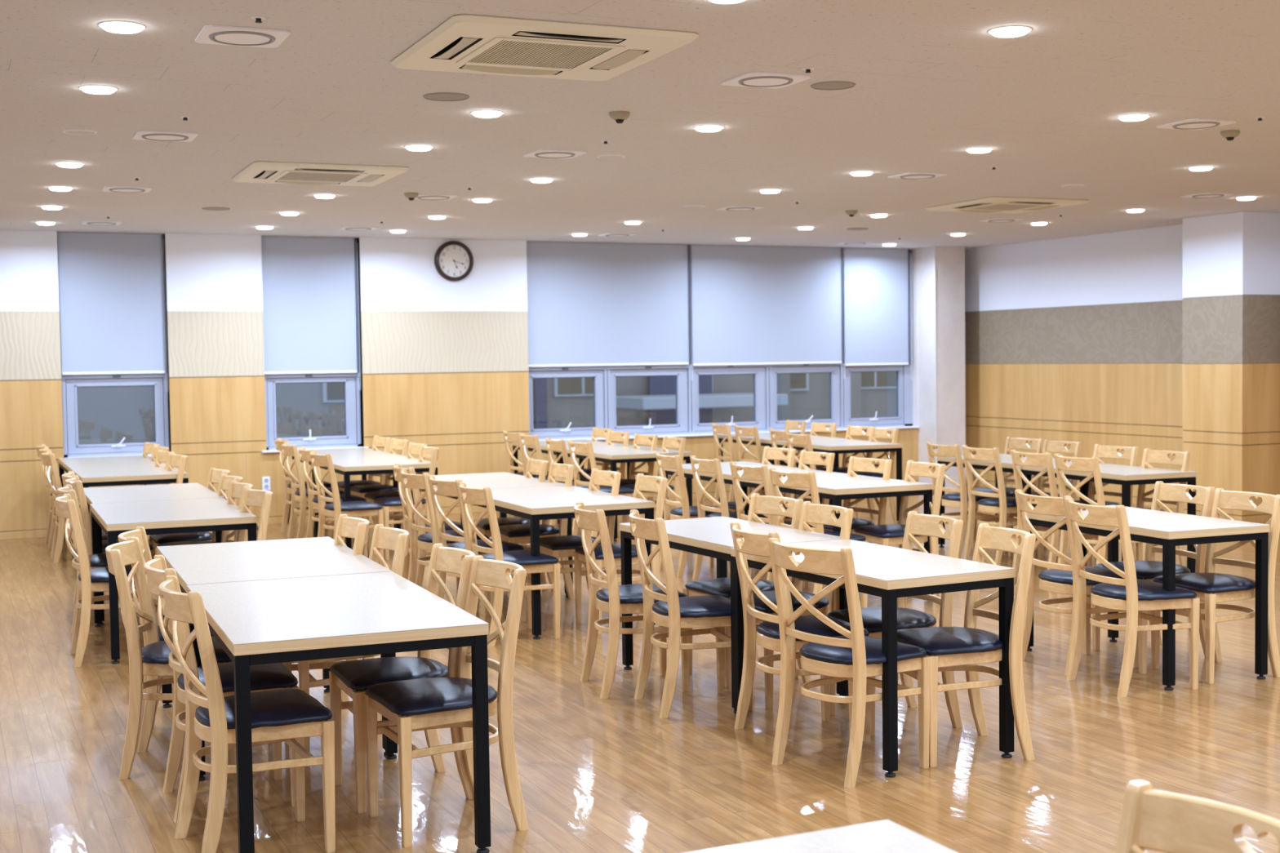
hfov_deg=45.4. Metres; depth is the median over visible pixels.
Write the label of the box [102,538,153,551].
seat cushion
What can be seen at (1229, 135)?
smoke detector
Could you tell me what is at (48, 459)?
dining chair
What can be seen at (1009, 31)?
recessed light
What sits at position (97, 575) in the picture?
seat cushion
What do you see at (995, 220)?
ceiling vent
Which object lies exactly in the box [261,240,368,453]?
window
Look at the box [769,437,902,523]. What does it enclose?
dining table
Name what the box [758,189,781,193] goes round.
recessed light
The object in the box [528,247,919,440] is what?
window
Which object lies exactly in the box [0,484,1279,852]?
floor
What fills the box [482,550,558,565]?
seat cushion
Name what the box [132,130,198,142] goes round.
ceiling vent
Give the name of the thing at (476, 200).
recessed light
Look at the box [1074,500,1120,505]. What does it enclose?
seat cushion
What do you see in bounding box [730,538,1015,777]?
dining table
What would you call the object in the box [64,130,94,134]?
ceiling vent
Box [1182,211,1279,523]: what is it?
pillar
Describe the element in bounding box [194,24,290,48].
ceiling vent
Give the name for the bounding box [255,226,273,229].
recessed light
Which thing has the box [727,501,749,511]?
seat cushion
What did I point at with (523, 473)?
seat cushion
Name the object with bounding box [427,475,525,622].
dining chair
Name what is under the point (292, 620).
dining table
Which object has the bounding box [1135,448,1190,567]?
dining chair
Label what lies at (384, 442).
dining chair
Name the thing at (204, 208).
grille
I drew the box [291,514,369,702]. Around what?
dining chair
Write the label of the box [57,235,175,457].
window
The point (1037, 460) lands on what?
dining chair
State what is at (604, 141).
sprinkler head
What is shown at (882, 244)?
recessed light
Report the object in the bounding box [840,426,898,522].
dining chair
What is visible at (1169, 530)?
dining table
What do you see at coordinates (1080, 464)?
dining chair
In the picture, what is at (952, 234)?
recessed light
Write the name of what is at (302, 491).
seat cushion
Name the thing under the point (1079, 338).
wall
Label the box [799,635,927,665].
seat cushion
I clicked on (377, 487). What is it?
seat cushion
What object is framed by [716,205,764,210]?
ceiling vent
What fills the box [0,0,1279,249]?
ceiling
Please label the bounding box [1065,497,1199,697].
dining chair
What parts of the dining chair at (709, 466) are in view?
post, rail, rail, post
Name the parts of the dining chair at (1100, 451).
leg, post, rail, rail, post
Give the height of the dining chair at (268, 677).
0.873 m
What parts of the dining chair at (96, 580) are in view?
rail, post, rail, post, seat frame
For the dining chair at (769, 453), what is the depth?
11.66 m
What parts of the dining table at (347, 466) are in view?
leg, leg, frame, leg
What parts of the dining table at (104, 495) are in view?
leg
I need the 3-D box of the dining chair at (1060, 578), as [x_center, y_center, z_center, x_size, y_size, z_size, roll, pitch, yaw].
[2.169,0.759,7.660,0.500,0.873,0.430,-2,3,-21]
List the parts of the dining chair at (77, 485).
rail, post, post, leg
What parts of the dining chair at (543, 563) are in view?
post, rail, rail, post, leg, seat frame, leg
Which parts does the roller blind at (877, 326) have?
bead chain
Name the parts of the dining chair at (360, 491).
post, rail, post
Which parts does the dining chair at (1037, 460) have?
post, rail, rail, post, leg, leg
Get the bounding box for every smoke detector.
[404,192,418,200]
[608,111,630,123]
[845,209,857,217]
[1220,129,1239,140]
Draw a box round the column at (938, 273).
[907,246,965,488]
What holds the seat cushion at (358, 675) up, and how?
on the dining chair at (353, 677)
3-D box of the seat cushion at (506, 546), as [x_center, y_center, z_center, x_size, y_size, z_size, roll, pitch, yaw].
[-0.953,0.718,9.219,0.395,0.049,0.426,-2,3,-31]
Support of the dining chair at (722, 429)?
on the floor
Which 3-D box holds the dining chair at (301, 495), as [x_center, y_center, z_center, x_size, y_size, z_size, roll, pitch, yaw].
[-2.828,0.578,13.208,0.500,0.873,0.430,-2,3,-23]
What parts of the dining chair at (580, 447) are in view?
post, rail, rail, post, seat frame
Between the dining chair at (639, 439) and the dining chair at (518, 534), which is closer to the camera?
the dining chair at (518, 534)
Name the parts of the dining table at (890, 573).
leg, leg, frame, leg, leg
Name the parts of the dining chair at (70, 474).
rail, post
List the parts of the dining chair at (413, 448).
leg, post, rail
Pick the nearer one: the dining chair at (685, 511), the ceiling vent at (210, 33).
the ceiling vent at (210, 33)
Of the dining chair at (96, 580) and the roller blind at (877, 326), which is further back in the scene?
the roller blind at (877, 326)
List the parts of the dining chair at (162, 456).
post, rail, post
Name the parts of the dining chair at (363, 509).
post, rail, rail, post, seat frame, leg, leg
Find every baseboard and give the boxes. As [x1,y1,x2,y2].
[0,480,919,540]
[965,479,1177,509]
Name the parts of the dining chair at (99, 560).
rail, post, post, seat frame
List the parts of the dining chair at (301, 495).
rail, post, rail, post, seat frame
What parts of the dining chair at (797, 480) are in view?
post, rail, rail, post, leg, leg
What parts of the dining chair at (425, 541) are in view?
post, rail, rail, post, seat frame, leg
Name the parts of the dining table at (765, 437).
leg, frame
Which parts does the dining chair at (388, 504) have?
leg, leg, seat frame, post, rail, post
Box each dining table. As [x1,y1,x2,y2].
[57,455,165,556]
[68,463,189,557]
[83,483,224,625]
[89,497,257,663]
[156,536,394,776]
[186,571,490,852]
[288,447,396,537]
[313,454,438,549]
[410,471,568,595]
[460,485,655,639]
[511,439,629,526]
[558,444,692,541]
[619,516,839,713]
[662,461,826,519]
[685,819,957,852]
[717,432,831,503]
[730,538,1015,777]
[738,471,933,595]
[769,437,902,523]
[937,453,1084,563]
[1022,462,1196,573]
[1026,505,1269,690]
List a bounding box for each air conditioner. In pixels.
[231,160,408,186]
[390,13,698,80]
[925,196,1089,213]
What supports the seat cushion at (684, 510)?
on the dining chair at (685, 511)
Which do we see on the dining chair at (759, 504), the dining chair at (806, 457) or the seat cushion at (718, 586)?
the seat cushion at (718, 586)
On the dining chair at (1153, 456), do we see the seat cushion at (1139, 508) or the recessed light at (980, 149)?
the seat cushion at (1139, 508)
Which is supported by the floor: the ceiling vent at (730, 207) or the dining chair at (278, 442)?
the dining chair at (278, 442)
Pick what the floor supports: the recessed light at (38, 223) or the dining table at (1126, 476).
the dining table at (1126, 476)
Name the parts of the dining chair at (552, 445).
post, rail, rail, post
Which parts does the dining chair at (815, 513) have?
leg, leg, seat frame, post, rail, rail, post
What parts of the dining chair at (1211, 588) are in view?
leg, leg, post, seat frame, rail, rail, post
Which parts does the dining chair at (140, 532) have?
rail, post, post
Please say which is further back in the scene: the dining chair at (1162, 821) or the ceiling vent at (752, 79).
the ceiling vent at (752, 79)
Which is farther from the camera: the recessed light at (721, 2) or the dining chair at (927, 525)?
the dining chair at (927, 525)
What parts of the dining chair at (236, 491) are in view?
post, post, rail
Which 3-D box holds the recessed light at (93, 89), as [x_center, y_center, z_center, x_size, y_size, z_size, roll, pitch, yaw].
[-2.396,-1.489,6.769,0.168,0.016,0.168,-2,3,-25]
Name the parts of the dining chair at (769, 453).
post, rail, rail, post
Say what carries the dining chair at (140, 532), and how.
on the floor
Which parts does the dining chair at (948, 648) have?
leg, seat frame, post, rail, rail, post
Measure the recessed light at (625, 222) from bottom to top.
0.016 m
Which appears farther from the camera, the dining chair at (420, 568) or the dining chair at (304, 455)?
the dining chair at (304, 455)
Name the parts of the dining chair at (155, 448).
post, rail, post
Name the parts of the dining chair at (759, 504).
leg, leg, post, rail, post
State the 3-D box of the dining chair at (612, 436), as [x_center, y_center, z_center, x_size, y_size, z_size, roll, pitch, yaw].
[-0.357,0.487,14.454,0.500,0.873,0.430,-2,3,-24]
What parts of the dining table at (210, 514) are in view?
leg, leg, frame, leg, leg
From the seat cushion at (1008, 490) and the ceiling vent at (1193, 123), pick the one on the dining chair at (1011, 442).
the seat cushion at (1008, 490)
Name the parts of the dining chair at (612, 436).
post, rail, rail, post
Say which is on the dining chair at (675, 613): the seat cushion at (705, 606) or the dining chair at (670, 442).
the seat cushion at (705, 606)
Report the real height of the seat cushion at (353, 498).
0.049 m
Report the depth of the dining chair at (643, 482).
8.95 m
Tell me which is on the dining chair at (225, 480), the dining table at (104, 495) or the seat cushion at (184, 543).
the seat cushion at (184, 543)
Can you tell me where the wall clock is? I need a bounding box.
[434,240,473,281]
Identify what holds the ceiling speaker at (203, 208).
attached to the ceiling
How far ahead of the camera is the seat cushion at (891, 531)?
9.65 m
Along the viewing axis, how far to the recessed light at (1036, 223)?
14.49 m
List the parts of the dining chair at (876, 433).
leg, post, rail, post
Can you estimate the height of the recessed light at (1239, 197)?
0.016 m
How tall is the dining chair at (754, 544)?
0.873 m
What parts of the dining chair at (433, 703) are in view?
leg, leg, seat frame, post, rail, rail, post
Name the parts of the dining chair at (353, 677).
leg, leg, post, rail, post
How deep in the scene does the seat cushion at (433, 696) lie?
5.06 m
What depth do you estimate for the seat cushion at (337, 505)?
11.76 m
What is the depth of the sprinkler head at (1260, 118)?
8.09 m
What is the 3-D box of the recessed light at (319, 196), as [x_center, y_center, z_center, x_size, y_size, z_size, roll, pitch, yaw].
[-2.318,-1.693,11.254,0.168,0.016,0.168,-2,3,-25]
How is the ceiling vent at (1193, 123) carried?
in the ceiling
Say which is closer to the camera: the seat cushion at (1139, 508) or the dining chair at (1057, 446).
the seat cushion at (1139, 508)
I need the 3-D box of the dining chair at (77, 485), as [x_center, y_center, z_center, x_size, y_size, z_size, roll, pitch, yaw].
[-3.298,0.751,9.518,0.500,0.873,0.430,-2,3,-23]
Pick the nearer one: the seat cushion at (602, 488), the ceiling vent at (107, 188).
the ceiling vent at (107, 188)
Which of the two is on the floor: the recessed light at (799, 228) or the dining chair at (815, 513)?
the dining chair at (815, 513)
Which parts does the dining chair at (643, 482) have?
leg, leg, seat frame, post, rail, post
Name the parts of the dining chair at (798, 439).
post, rail, post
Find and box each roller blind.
[57,231,168,391]
[261,235,360,389]
[526,241,692,380]
[689,244,844,378]
[843,248,912,379]
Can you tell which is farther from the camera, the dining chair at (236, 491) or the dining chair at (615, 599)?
the dining chair at (236, 491)
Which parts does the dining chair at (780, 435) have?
post, rail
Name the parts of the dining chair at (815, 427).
post, rail, post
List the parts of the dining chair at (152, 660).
rail, post, rail, post, seat frame, leg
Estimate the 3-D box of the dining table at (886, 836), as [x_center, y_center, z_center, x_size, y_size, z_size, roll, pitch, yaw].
[0.416,1.102,2.110,0.600,0.738,1.150,-2,3,-25]
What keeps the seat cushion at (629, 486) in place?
on the dining chair at (670, 442)
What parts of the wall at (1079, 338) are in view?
maple panel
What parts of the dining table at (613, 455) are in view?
leg, leg, frame, leg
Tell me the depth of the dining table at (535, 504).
8.82 m
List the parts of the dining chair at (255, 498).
post, rail, post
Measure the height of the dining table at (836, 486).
0.738 m
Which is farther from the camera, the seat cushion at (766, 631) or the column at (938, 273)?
the column at (938, 273)
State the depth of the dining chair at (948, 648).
5.88 m
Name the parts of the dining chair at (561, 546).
leg, seat frame, post, rail, post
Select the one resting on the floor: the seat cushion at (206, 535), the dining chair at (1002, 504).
the dining chair at (1002, 504)
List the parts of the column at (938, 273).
skirting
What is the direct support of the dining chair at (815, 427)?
on the floor
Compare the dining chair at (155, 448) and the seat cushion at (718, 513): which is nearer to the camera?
the seat cushion at (718, 513)
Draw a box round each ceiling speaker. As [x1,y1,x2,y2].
[202,207,230,210]
[422,92,469,101]
[810,80,855,89]
[846,227,868,230]
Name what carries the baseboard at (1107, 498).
attached to the wall at (1079, 338)
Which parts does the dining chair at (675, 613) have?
post, rail, rail, post, seat frame, leg, leg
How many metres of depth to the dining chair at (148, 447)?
13.66 m
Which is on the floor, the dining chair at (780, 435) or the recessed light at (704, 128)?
the dining chair at (780, 435)
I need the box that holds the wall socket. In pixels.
[262,476,270,490]
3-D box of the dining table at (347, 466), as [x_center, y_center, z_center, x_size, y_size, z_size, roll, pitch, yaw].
[-2.233,0.653,12.848,0.765,0.738,1.300,-2,3,-23]
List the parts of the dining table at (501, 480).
frame, leg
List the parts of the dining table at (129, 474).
leg, frame, leg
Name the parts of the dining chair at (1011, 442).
post, rail, rail, post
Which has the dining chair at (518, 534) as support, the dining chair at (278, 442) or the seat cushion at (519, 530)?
the seat cushion at (519, 530)
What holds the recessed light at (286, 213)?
in the ceiling
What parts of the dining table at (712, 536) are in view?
leg, frame, leg, leg, leg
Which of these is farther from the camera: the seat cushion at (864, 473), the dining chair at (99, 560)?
the seat cushion at (864, 473)
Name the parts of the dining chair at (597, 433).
post, rail, rail, post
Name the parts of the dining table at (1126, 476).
leg, leg, frame, leg, leg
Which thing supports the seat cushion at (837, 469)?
on the dining chair at (851, 430)
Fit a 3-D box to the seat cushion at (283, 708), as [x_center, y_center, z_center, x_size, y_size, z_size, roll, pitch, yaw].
[-1.240,0.913,4.982,0.395,0.049,0.426,-2,3,-27]
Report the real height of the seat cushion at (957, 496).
0.049 m
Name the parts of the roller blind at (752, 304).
bead chain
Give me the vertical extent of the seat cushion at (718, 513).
0.049 m
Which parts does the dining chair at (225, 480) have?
post, rail, post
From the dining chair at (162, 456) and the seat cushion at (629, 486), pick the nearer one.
the dining chair at (162, 456)
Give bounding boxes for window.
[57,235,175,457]
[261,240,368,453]
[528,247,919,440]
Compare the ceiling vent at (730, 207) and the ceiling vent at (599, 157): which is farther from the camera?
the ceiling vent at (730, 207)
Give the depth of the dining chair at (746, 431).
15.24 m
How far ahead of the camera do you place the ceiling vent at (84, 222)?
13.09 m
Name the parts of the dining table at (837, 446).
leg, leg, leg, frame, leg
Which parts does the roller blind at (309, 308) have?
bead chain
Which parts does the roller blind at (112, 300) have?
bead chain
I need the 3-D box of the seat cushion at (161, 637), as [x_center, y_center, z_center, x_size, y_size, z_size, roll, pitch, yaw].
[-1.870,0.856,6.449,0.395,0.049,0.426,-1,3,-13]
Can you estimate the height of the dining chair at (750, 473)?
0.873 m
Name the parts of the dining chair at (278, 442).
rail, post, rail, post, seat frame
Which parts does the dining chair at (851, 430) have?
post, rail, post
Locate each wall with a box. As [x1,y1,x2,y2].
[0,230,918,532]
[964,224,1279,497]
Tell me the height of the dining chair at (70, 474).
0.873 m
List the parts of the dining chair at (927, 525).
leg, leg, seat frame, post, rail, rail, post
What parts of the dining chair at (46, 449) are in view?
rail, post, post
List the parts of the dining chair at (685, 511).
post, rail, rail, post, seat frame, leg, leg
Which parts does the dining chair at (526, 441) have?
post, rail, post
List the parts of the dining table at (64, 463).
leg, frame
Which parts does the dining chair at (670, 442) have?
leg, seat frame, post, rail, post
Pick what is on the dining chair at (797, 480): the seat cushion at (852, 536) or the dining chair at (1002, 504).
the seat cushion at (852, 536)
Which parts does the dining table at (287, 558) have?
leg, frame, leg, leg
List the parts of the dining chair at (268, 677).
rail, post, rail, post, seat frame, leg, leg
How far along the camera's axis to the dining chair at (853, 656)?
5.70 m
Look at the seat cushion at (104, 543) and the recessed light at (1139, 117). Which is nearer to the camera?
the recessed light at (1139, 117)
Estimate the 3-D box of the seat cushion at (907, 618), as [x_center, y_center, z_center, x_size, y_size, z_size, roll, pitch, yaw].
[1.053,0.812,6.529,0.395,0.049,0.426,-2,3,-18]
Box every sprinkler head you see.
[180,115,191,120]
[250,16,266,22]
[601,140,610,143]
[802,67,813,72]
[1254,116,1265,120]
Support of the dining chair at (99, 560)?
on the floor
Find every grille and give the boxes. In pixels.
[204,208,227,209]
[425,93,466,100]
[813,83,853,88]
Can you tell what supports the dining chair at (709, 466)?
on the floor
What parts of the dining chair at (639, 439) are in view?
post, rail, rail, post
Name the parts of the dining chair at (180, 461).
post, rail, post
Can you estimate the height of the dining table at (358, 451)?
0.738 m
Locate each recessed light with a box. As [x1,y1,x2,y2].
[35,222,55,225]
[40,205,63,209]
[47,186,73,191]
[55,161,84,167]
[78,84,118,93]
[97,20,146,33]
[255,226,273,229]
[279,211,299,215]
[313,194,336,198]
[389,230,407,232]
[404,144,433,151]
[426,215,446,218]
[470,110,503,117]
[471,198,493,202]
[529,177,553,182]
[571,233,587,235]
[623,221,641,224]
[693,124,724,132]
[708,0,744,4]
[735,237,750,239]
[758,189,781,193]
[797,226,814,229]
[848,170,874,176]
[869,213,888,217]
[881,244,896,245]
[950,233,966,235]
[964,146,993,153]
[986,25,1032,37]
[1030,222,1047,225]
[1116,113,1150,121]
[1125,208,1145,212]
[1187,165,1214,171]
[1235,196,1257,199]
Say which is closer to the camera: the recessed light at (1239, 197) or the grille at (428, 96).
the grille at (428, 96)
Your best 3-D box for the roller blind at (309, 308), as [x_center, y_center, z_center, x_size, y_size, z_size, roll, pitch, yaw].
[-3.228,-1.101,15.012,0.938,1.506,0.067,-2,3,-25]
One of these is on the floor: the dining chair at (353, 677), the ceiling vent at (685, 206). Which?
the dining chair at (353, 677)
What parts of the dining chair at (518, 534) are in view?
leg, seat frame, post, rail, post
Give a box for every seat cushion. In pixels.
[78,565,132,582]
[89,552,152,566]
[102,531,118,540]
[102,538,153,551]
[141,636,231,664]
[149,531,212,544]
[158,541,217,546]
[158,626,213,641]
[177,662,297,693]
[195,688,332,728]
[287,480,331,488]
[294,487,344,496]
[312,494,366,503]
[324,501,382,511]
[329,657,448,691]
[337,480,379,488]
[350,484,397,493]
[364,491,399,500]
[365,677,497,716]
[373,496,426,506]
[417,521,461,533]
[417,529,488,542]
[448,538,524,553]
[473,517,529,529]
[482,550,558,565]
[498,524,559,537]
[515,471,548,477]
[535,475,573,482]
[539,535,601,550]
[572,481,600,488]
[573,474,591,481]
[574,543,647,559]
[578,468,591,474]
[586,485,634,493]
[595,582,687,604]
[619,479,635,486]
[622,484,674,491]
[652,595,731,617]
[670,505,731,516]
[684,577,774,598]
[706,511,768,520]
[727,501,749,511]
[728,591,829,613]
[756,615,869,640]
[764,520,813,527]
[781,462,826,468]
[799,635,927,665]
[808,517,874,529]
[816,466,848,472]
[823,529,866,541]
[827,607,936,632]
[840,471,883,477]
[853,524,918,537]
[897,626,1004,655]
[941,492,993,501]
[974,487,1016,493]
[977,497,1036,506]
[1005,492,1059,497]
[1038,566,1137,585]
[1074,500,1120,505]
[1090,579,1196,600]
[1093,560,1190,579]
[1138,507,1164,511]
[1152,573,1255,593]
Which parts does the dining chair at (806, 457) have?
post, rail, rail, post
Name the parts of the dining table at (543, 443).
leg, frame, leg, leg, leg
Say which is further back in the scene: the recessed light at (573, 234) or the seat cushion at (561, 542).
the recessed light at (573, 234)
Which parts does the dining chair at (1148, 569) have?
leg, post, rail, rail, post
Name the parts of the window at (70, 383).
sash, lever handle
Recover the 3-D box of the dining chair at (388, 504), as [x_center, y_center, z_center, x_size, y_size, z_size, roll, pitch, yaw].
[-1.862,0.605,12.310,0.500,0.873,0.430,-2,3,-22]
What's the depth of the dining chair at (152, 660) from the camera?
5.85 m
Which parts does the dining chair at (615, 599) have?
rail, post, rail, post, seat frame, leg, leg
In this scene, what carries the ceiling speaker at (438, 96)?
attached to the ceiling
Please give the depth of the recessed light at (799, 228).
14.63 m
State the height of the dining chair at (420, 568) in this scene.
0.873 m
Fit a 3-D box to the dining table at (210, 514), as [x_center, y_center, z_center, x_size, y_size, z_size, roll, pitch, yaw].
[-2.682,0.845,8.752,0.772,0.738,1.294,-2,3,-23]
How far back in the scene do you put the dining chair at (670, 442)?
13.16 m
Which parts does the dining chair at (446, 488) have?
post, rail, rail, post, leg, leg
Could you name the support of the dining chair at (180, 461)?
on the floor
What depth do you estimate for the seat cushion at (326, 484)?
13.90 m
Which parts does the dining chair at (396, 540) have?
leg, leg, seat frame, post, rail, post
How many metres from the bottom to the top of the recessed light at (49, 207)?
0.016 m
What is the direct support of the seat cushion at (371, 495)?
on the dining chair at (413, 448)
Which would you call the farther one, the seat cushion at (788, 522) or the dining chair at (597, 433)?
the dining chair at (597, 433)
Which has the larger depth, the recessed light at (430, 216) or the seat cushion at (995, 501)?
the recessed light at (430, 216)
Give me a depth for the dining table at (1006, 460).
11.88 m
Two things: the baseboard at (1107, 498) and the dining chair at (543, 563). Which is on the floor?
the dining chair at (543, 563)
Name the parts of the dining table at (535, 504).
leg, leg, frame, leg, leg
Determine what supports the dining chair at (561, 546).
on the floor
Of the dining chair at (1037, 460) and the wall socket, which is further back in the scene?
the wall socket
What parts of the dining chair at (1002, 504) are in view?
post, rail, rail, post, seat frame, leg, leg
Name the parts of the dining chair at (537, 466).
leg, post, rail, post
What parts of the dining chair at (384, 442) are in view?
post, rail, post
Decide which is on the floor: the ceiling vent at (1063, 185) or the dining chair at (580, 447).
the dining chair at (580, 447)
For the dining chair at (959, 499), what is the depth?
11.79 m
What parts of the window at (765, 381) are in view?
lever handle, sash, lever handle, sash, sill, sash, lever handle, sash, lever handle, sash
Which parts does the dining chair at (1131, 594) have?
post, rail, rail, post, seat frame, leg, leg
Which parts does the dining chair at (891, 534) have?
leg, seat frame, post, rail, post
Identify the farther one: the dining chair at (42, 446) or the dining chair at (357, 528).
the dining chair at (42, 446)
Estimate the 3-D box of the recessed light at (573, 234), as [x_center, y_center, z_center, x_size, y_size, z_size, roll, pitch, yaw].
[-0.595,-1.889,15.075,0.168,0.016,0.168,-2,3,-25]
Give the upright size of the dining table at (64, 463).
0.738 m
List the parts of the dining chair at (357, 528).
post, rail, post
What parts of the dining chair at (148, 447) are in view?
post, rail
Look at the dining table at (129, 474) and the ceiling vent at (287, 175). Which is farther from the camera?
the dining table at (129, 474)
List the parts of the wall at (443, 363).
wavy panel, maple panel, wavy panel, maple panel, wavy panel, maple panel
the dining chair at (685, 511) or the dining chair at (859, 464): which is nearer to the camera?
the dining chair at (859, 464)
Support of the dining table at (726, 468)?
on the floor
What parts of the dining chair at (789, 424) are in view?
post, rail, post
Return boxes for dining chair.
[35,444,53,546]
[39,447,91,554]
[40,450,103,563]
[54,493,137,666]
[57,484,152,633]
[62,471,137,603]
[65,475,154,604]
[105,537,235,779]
[117,526,213,751]
[137,442,159,539]
[143,555,298,822]
[146,444,168,484]
[146,453,187,535]
[148,467,230,555]
[151,449,174,484]
[156,473,243,555]
[158,575,335,852]
[221,480,253,542]
[235,487,272,542]
[274,438,333,537]
[281,442,345,542]
[282,524,409,752]
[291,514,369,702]
[298,446,366,549]
[310,451,383,564]
[328,543,475,813]
[337,435,391,527]
[350,438,408,529]
[363,442,427,547]
[364,555,528,848]
[373,445,439,560]
[392,463,461,588]
[400,469,490,603]
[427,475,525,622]
[458,482,559,646]
[473,457,548,590]
[498,462,575,599]
[502,430,548,517]
[520,433,573,524]
[539,468,622,616]
[545,437,607,531]
[568,440,634,537]
[572,430,630,524]
[573,473,667,634]
[573,502,689,698]
[578,426,611,474]
[619,433,657,511]
[622,435,685,523]
[628,509,752,719]
[655,452,731,577]
[683,493,803,688]
[689,455,768,578]
[711,422,764,506]
[718,446,795,511]
[727,501,853,709]
[729,462,813,582]
[729,522,871,751]
[733,424,791,497]
[752,419,806,491]
[754,449,835,573]
[768,467,867,608]
[768,537,930,788]
[769,428,795,466]
[780,422,836,493]
[785,431,816,503]
[803,456,892,588]
[816,425,873,516]
[827,511,963,735]
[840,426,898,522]
[852,460,946,597]
[897,523,1035,767]
[926,441,1004,558]
[961,444,1044,565]
[967,436,1044,523]
[1004,439,1082,557]
[1010,449,1098,570]
[1014,489,1138,675]
[1053,453,1146,564]
[1055,444,1137,567]
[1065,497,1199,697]
[1092,480,1215,657]
[1115,779,1279,852]
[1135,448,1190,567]
[1151,488,1279,684]
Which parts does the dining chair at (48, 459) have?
rail, post, rail, post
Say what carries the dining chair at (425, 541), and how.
on the floor
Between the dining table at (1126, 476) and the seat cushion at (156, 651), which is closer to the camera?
the seat cushion at (156, 651)
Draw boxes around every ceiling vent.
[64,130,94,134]
[81,220,121,225]
[102,186,152,192]
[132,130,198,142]
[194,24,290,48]
[271,170,368,182]
[338,226,378,230]
[413,193,458,199]
[456,36,625,71]
[523,149,586,158]
[598,155,622,158]
[598,232,636,236]
[684,205,702,207]
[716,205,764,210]
[720,71,811,88]
[836,241,873,244]
[888,172,947,179]
[960,203,1050,211]
[978,217,1024,222]
[1062,185,1083,186]
[1156,118,1236,129]
[1180,191,1235,198]
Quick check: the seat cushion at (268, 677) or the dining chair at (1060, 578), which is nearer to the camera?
the seat cushion at (268, 677)
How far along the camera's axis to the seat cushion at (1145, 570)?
7.77 m
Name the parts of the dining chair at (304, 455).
rail, post, rail, post, seat frame, leg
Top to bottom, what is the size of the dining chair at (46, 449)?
0.873 m
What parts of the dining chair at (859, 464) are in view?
leg, post, rail, rail, post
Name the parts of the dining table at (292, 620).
leg, leg, frame, leg, leg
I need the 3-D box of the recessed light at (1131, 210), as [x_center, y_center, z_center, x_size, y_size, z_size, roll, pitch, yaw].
[4.317,-1.879,13.330,0.168,0.016,0.168,-2,3,-25]
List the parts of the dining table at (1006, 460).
leg, frame, leg, leg, leg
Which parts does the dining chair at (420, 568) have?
rail, post, rail, post, leg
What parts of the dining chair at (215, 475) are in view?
leg, post, rail, post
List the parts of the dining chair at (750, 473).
post, rail, rail, post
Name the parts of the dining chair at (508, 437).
post, rail, rail, post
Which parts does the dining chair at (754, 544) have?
post, rail, rail, post, seat frame, leg, leg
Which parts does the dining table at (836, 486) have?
leg, frame, leg, leg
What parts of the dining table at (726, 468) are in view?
frame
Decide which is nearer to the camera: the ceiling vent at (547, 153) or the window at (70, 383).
the ceiling vent at (547, 153)
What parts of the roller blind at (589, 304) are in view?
bead chain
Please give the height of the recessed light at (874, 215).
0.016 m
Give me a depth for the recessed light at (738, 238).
15.87 m
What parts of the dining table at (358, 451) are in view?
leg, frame, leg, leg, leg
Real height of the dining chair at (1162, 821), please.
0.873 m
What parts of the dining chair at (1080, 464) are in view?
post, rail, post, leg, leg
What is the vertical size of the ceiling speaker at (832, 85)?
0.006 m
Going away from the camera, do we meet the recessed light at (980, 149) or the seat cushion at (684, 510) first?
the recessed light at (980, 149)
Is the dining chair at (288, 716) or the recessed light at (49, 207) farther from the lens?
the recessed light at (49, 207)
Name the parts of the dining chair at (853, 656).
post, rail, rail, leg, post, seat frame, leg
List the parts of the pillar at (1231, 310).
maple panel, skirting, skirting, maple panel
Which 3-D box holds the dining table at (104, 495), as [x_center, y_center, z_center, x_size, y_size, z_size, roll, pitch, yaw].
[-3.185,0.797,9.956,0.772,0.738,1.294,-2,3,-23]
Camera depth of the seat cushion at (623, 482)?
13.61 m
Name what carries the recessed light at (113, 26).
in the ceiling
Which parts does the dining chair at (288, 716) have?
rail, post, rail, post, seat frame, leg, leg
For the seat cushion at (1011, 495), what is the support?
on the dining chair at (1057, 446)
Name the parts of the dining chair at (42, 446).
rail, post, post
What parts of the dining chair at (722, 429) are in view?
post, rail, rail, post, leg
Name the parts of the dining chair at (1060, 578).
post, rail, rail, seat frame, post, leg, leg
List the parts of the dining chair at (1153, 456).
leg, post, rail, rail, post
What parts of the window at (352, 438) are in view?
lever handle, sash, sill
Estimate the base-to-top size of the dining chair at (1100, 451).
0.873 m
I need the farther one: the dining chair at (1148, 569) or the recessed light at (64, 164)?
the recessed light at (64, 164)
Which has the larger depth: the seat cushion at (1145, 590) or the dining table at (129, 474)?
the dining table at (129, 474)
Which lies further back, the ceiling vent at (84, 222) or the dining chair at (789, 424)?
the dining chair at (789, 424)
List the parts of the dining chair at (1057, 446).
leg, post, rail, rail, post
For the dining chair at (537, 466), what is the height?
0.873 m
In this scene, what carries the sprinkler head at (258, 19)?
attached to the ceiling
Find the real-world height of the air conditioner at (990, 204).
0.034 m
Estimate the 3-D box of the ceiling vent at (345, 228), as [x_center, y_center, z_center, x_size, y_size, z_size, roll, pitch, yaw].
[-2.585,-1.816,14.044,0.310,0.014,0.310,-2,3,-24]
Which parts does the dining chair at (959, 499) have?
post, rail, rail, seat frame, post, leg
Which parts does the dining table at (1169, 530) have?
leg, leg, frame, leg, leg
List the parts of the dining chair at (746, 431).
post, rail, rail, post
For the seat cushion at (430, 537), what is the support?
on the dining chair at (425, 541)

